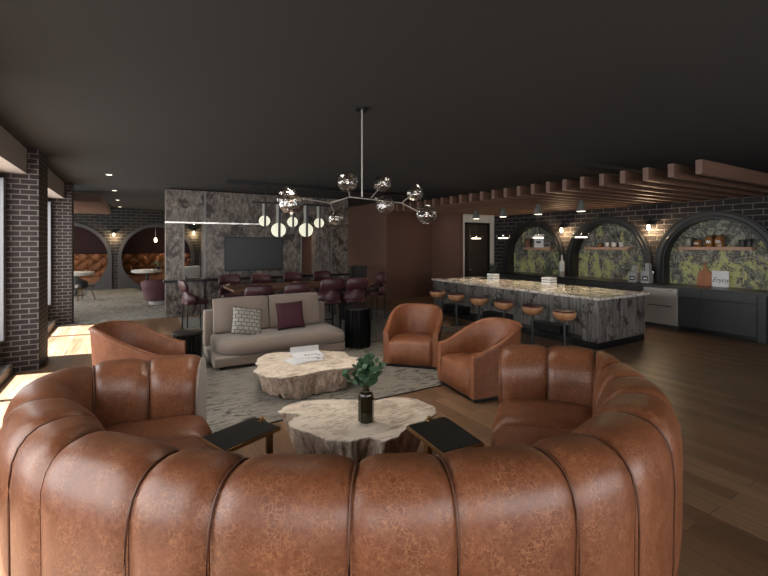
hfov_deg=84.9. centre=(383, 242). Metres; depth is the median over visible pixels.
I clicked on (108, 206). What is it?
ceiling beam
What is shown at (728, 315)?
base cabinet
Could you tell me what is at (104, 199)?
ceiling beam
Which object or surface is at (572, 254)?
arch frame
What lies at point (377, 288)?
dining chair
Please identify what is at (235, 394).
rug
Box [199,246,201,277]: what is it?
arch frame
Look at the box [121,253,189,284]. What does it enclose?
bench
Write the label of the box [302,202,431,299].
wall
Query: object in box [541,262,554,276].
potted plant
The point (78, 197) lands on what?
ceiling beam
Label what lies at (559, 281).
base cabinet
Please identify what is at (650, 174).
ceiling beam
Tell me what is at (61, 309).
wall pier
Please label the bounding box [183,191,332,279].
trim
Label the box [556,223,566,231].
wall sconce
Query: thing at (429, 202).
ceiling beam
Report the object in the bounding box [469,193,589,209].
ceiling beam
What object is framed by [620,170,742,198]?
ceiling beam
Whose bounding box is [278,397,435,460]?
coffee table
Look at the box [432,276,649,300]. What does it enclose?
island countertop
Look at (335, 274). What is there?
trim
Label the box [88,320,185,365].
armchair
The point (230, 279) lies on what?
dining chair
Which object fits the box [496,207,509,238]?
cone pendant
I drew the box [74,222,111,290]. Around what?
arch frame
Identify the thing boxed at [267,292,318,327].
cushion
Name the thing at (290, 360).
magazine
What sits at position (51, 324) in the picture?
window sill
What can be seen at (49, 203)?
window
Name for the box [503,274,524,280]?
base cabinet
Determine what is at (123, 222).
wall
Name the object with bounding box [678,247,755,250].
wall shelf
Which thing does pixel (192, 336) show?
pedestal table
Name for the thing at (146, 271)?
round table
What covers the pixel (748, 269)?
wall
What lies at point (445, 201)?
ceiling beam
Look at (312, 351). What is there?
magazine
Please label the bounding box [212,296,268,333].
cushion
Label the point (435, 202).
ceiling beam
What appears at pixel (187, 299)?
dining chair
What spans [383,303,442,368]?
armchair
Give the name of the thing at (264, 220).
pendant
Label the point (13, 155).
wall
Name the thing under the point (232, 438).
side table
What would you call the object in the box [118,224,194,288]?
arch frame
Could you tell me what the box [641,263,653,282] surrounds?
dispenser
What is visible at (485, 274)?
base cabinet
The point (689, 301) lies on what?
base cabinet
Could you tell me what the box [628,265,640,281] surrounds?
dispenser
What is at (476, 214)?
cone pendant
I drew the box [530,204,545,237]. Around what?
cone pendant
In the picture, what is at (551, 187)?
ceiling beam
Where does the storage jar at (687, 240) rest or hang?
on the wall shelf at (679, 248)
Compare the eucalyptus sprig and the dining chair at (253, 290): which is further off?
the dining chair at (253, 290)
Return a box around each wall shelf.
[523,247,554,249]
[584,247,632,249]
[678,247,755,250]
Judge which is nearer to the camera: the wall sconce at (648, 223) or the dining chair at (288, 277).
the wall sconce at (648, 223)
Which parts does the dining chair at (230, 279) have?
seat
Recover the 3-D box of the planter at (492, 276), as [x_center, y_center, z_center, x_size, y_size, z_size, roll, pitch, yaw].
[2.856,0.886,10.985,0.226,0.165,0.226,0,0,-31]
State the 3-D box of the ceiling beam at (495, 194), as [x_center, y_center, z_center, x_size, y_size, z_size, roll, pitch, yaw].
[4.093,-1.005,9.797,4.300,0.190,0.080,0,0,-31]
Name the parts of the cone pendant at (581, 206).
lamp shade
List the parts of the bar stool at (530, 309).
stem, seat, plate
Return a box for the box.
[544,242,551,247]
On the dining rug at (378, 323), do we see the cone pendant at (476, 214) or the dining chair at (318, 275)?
the dining chair at (318, 275)
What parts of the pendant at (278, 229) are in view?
lamp shade, lamp shade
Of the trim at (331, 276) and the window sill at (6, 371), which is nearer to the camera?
the window sill at (6, 371)
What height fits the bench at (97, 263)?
1.370 m
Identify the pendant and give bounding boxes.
[252,180,286,225]
[271,204,285,236]
[287,184,329,236]
[470,210,482,238]
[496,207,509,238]
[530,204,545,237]
[572,200,589,237]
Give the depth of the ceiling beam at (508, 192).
8.87 m
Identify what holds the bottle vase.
on the coffee table at (329, 426)
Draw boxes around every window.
[0,178,5,340]
[48,202,51,304]
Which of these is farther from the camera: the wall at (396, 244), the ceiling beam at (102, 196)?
the wall at (396, 244)
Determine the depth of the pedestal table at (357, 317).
7.52 m
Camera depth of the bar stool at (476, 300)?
8.94 m
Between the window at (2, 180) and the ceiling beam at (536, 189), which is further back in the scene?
the ceiling beam at (536, 189)
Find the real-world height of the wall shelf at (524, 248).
0.070 m
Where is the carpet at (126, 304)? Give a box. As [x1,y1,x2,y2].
[55,288,164,326]
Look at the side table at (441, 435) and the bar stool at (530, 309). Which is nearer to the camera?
the side table at (441, 435)
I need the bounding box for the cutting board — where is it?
[697,262,711,285]
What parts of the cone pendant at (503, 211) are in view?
lamp shade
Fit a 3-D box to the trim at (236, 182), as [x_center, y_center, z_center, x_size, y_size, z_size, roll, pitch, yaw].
[-1.435,-1.359,10.556,4.800,0.079,0.140,0,0,-31]
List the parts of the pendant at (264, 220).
lamp shade, lamp shade, pendant frame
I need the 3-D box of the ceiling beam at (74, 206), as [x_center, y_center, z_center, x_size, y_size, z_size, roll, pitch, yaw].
[-10.175,-1.239,12.624,3.000,0.238,0.096,0,0,-31]
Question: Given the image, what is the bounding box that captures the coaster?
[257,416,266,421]
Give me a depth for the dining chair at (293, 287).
7.99 m
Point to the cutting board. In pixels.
(704, 277)
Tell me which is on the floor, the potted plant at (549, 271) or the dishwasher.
the dishwasher
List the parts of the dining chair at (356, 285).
seat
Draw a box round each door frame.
[463,214,493,276]
[465,222,489,276]
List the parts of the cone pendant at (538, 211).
lamp shade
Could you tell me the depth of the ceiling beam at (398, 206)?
12.35 m
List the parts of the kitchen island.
panel, panel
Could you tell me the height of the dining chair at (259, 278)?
1.126 m
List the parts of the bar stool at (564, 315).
stem, seat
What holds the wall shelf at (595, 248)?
attached to the wall at (748, 269)
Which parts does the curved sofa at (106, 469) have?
panel, panel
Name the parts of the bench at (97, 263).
seat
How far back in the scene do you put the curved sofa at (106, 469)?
1.80 m
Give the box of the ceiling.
[0,0,767,210]
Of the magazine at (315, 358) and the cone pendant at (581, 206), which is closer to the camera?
the magazine at (315, 358)
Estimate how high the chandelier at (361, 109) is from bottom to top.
1.218 m
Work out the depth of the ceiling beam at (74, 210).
14.74 m
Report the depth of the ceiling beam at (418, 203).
11.47 m
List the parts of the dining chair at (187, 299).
leg, seat, leg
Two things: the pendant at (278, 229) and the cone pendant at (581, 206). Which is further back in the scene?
the pendant at (278, 229)
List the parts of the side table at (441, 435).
leg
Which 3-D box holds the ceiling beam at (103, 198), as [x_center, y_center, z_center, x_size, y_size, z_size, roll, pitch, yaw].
[-9.671,-1.239,11.784,3.000,0.238,0.096,0,0,-31]
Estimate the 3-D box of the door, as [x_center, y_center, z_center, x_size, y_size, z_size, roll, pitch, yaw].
[3.132,0.650,14.120,0.900,2.500,0.148,0,0,-31]
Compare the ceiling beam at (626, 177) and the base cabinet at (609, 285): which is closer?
the ceiling beam at (626, 177)
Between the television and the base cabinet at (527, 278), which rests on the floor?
the base cabinet at (527, 278)
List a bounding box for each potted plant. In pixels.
[153,261,163,268]
[488,261,497,272]
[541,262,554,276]
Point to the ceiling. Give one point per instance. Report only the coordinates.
(461, 97)
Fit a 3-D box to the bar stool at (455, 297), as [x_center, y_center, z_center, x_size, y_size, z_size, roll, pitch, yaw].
[1.669,1.531,9.678,0.380,0.738,0.380,0,0,-31]
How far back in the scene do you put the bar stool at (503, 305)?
8.32 m
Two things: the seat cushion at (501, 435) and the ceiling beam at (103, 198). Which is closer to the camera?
the seat cushion at (501, 435)
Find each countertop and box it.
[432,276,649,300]
[483,271,767,296]
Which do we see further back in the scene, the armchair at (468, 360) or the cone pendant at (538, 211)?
the cone pendant at (538, 211)
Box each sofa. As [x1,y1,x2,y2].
[0,344,682,575]
[203,292,344,369]
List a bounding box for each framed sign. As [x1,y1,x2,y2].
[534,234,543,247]
[712,270,729,287]
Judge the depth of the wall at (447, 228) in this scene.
14.30 m
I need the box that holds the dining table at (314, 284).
[224,280,372,320]
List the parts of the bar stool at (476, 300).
seat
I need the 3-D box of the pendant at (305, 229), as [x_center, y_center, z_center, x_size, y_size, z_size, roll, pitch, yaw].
[-1.750,-0.761,9.795,1.008,1.234,0.233,0,0,-20]
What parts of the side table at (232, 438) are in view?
leg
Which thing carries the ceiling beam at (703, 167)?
attached to the wall at (664, 216)
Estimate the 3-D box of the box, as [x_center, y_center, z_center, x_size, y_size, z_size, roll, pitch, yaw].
[4.996,0.049,12.798,0.123,0.180,0.220,0,0,-31]
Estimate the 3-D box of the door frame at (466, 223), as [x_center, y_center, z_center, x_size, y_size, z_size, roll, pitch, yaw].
[3.113,0.610,14.142,1.090,2.580,0.150,0,0,-31]
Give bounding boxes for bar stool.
[430,290,444,321]
[448,293,464,326]
[470,296,487,319]
[494,300,513,317]
[522,304,542,345]
[553,309,576,345]
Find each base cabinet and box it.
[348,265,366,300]
[484,273,502,278]
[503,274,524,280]
[525,276,541,281]
[556,279,576,285]
[576,281,606,287]
[607,283,643,291]
[678,289,701,332]
[701,291,767,343]
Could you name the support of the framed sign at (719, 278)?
on the countertop at (757, 292)
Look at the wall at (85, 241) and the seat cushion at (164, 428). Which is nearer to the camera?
the seat cushion at (164, 428)
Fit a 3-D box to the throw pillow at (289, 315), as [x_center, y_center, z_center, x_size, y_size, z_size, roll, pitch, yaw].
[-1.603,1.237,7.187,0.479,0.460,0.216,0,0,-37]
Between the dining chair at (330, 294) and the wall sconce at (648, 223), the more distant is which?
the wall sconce at (648, 223)
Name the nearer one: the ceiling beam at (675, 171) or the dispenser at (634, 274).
the ceiling beam at (675, 171)
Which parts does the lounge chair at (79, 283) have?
seat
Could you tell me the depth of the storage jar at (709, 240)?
9.17 m
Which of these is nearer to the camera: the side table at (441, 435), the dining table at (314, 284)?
the side table at (441, 435)
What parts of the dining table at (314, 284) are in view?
leg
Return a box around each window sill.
[0,364,12,385]
[48,320,55,333]
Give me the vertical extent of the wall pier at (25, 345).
3.300 m
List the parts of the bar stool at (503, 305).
seat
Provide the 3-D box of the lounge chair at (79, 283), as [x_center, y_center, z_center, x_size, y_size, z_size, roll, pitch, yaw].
[-10.009,1.472,13.809,0.720,0.824,0.653,0,0,17]
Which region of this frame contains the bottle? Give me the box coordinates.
[559,255,564,275]
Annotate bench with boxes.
[74,254,107,282]
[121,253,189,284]
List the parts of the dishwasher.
drawer, drawer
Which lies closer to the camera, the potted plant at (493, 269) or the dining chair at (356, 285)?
the dining chair at (356, 285)
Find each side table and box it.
[201,417,279,453]
[407,416,483,455]
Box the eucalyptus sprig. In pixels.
[342,351,385,389]
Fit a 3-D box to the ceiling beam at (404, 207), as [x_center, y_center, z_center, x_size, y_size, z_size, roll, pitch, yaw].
[2.369,-1.005,12.669,4.300,0.190,0.080,0,0,-31]
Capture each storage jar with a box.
[524,239,531,246]
[684,237,691,246]
[693,239,701,246]
[705,236,713,246]
[714,235,724,246]
[739,240,744,246]
[746,239,751,246]
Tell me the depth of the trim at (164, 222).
11.37 m
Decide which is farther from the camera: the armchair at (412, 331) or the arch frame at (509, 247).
the arch frame at (509, 247)
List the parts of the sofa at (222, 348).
panel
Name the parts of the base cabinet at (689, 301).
drawer, door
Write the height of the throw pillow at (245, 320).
0.519 m
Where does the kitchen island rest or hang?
on the floor
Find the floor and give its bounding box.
[0,288,767,575]
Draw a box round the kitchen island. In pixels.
[432,276,649,349]
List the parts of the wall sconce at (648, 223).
lamp shade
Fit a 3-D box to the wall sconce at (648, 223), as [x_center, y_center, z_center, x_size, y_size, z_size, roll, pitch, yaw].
[6.327,-0.434,10.045,0.310,0.257,0.300,0,0,-31]
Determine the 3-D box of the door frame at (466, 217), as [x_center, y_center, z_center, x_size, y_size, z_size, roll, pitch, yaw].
[3.176,0.250,14.221,1.420,3.300,0.120,0,0,-31]
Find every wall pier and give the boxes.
[0,149,47,372]
[48,183,73,324]
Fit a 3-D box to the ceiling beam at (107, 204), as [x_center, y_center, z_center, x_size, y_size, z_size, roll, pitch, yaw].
[-10.931,-1.239,13.884,3.000,0.238,0.096,0,0,-31]
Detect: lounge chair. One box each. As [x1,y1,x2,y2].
[74,276,95,301]
[184,266,201,277]
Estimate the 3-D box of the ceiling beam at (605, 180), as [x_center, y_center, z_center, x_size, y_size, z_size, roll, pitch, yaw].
[5.299,-1.005,7.786,4.300,0.190,0.080,0,0,-31]
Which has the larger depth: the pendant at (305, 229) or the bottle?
the bottle
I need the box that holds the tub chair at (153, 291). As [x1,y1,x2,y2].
[140,279,164,304]
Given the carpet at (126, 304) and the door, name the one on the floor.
the carpet at (126, 304)
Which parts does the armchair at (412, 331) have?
seat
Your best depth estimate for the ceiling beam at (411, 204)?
11.81 m
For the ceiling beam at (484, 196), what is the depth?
9.45 m
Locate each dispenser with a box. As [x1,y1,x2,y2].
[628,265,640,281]
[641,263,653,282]
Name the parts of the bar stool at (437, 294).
seat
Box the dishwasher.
[643,286,678,329]
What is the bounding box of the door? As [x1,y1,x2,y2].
[468,225,486,276]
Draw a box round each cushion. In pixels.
[104,415,212,449]
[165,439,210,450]
[210,322,343,354]
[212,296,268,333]
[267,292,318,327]
[491,399,591,444]
[491,426,573,445]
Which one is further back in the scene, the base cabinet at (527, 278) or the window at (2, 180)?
the base cabinet at (527, 278)
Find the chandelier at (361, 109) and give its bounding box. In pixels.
[277,106,436,225]
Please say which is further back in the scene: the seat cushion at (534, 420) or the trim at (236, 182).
the trim at (236, 182)
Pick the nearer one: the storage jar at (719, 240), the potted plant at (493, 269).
the storage jar at (719, 240)
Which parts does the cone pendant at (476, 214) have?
lamp shade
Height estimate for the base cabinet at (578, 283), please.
0.900 m
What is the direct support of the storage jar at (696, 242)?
on the wall shelf at (679, 248)
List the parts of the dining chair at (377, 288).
seat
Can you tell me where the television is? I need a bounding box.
[225,237,282,270]
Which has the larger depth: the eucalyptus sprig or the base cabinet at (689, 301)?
the base cabinet at (689, 301)
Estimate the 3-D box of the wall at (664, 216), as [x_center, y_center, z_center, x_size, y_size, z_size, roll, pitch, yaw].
[7.434,0.250,8.659,0.160,3.300,13.800,0,0,-31]
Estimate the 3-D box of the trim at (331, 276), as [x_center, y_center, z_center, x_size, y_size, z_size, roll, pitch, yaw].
[-3.192,1.455,12.067,3.669,0.890,0.020,0,0,-31]
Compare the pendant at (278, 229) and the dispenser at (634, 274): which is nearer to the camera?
the pendant at (278, 229)
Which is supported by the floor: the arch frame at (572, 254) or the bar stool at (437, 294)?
the bar stool at (437, 294)
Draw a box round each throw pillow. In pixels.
[231,306,261,334]
[275,301,304,330]
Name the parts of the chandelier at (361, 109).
glass globe, glass globe, arm, glass globe, glass globe, rod, arm, glass globe, glass globe, glass globe, glass globe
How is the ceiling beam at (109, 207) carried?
attached to the ceiling
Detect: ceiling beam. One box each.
[74,193,101,202]
[74,196,102,203]
[74,198,103,205]
[74,199,104,206]
[74,202,105,208]
[74,203,106,209]
[74,204,107,210]
[74,206,104,207]
[74,206,108,212]
[74,210,107,211]
[76,207,109,213]
[396,204,498,215]
[402,203,512,214]
[409,202,520,214]
[416,201,529,213]
[424,200,533,212]
[432,199,547,212]
[441,197,557,211]
[450,196,567,210]
[459,195,575,210]
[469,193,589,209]
[480,191,601,208]
[491,190,613,207]
[504,188,626,206]
[517,186,640,205]
[531,184,655,204]
[546,182,670,203]
[562,179,687,202]
[580,176,704,200]
[599,174,723,199]
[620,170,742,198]
[643,167,764,196]
[668,163,767,192]
[695,159,767,186]
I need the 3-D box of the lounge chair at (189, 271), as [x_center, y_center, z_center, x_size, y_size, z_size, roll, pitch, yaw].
[-6.009,1.311,13.328,0.676,1.151,0.680,0,0,36]
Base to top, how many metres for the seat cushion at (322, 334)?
0.227 m
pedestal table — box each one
[171,328,202,356]
[344,305,370,348]
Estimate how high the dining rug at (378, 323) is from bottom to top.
0.008 m
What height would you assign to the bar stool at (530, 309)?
0.738 m
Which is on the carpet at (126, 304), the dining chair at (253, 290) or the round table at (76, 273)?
the round table at (76, 273)
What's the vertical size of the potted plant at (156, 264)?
0.353 m
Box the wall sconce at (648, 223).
[641,220,655,229]
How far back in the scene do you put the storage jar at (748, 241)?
8.60 m
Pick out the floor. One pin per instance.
(716, 387)
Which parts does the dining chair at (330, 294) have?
seat, leg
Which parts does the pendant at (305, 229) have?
lamp shade, moon pendant, lamp shade, lamp shade, pendant frame, lamp shade, moon pendant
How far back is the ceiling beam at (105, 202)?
13.63 m
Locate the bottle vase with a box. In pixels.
[358,385,373,423]
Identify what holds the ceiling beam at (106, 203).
attached to the ceiling
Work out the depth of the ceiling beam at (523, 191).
8.61 m
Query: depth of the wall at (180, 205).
11.53 m
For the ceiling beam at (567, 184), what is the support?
attached to the wall at (664, 216)
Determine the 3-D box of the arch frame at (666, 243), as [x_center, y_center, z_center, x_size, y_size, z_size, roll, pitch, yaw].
[7.167,0.125,9.105,0.333,1.650,2.300,0,0,-31]
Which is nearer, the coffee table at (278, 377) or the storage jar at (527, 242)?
the coffee table at (278, 377)
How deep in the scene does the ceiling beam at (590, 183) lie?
7.48 m
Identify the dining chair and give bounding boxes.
[178,280,207,328]
[218,274,242,297]
[244,285,272,295]
[251,273,274,294]
[283,272,302,282]
[284,283,310,293]
[313,271,335,313]
[318,278,343,328]
[340,277,367,319]
[364,273,387,319]
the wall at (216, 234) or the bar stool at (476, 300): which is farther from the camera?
the wall at (216, 234)
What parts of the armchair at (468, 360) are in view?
seat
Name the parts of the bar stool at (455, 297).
stem, seat, plate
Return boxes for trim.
[163,221,348,226]
[163,273,349,282]
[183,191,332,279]
[204,276,331,309]
[226,180,407,195]
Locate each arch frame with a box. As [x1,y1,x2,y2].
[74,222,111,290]
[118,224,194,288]
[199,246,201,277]
[503,221,564,271]
[566,216,651,275]
[654,210,767,282]
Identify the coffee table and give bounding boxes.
[253,350,358,398]
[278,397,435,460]
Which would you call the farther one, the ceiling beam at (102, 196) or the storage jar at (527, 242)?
the storage jar at (527, 242)
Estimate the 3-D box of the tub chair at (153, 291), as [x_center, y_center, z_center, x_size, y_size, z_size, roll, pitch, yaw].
[-7.013,1.493,13.075,0.998,0.790,0.900,0,0,-31]
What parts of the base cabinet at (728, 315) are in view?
drawer, edge pull, cabinet end panel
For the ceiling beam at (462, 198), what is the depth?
10.02 m
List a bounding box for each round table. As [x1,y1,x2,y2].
[74,271,94,295]
[131,269,161,290]
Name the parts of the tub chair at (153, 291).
seat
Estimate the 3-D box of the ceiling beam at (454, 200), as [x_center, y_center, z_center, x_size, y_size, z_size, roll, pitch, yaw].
[3.403,-1.005,10.946,4.300,0.190,0.080,0,0,-31]
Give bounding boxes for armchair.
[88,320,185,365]
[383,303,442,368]
[438,317,522,402]
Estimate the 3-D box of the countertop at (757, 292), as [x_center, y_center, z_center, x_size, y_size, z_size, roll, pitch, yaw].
[5.608,0.975,11.225,0.828,0.050,7.420,0,0,-31]
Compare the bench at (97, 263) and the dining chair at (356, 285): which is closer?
the dining chair at (356, 285)
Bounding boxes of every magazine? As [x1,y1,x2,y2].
[284,358,310,364]
[290,345,324,359]
[295,357,322,361]
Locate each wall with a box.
[0,125,63,197]
[74,209,201,288]
[74,226,189,253]
[165,189,347,224]
[165,223,347,317]
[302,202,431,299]
[432,213,462,289]
[494,172,767,283]
[514,217,767,289]
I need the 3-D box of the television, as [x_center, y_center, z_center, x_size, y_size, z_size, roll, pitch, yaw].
[-3.626,0.305,11.774,1.594,0.930,0.075,0,0,-31]
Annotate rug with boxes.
[178,303,456,364]
[206,341,443,432]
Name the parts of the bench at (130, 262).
seat, backrest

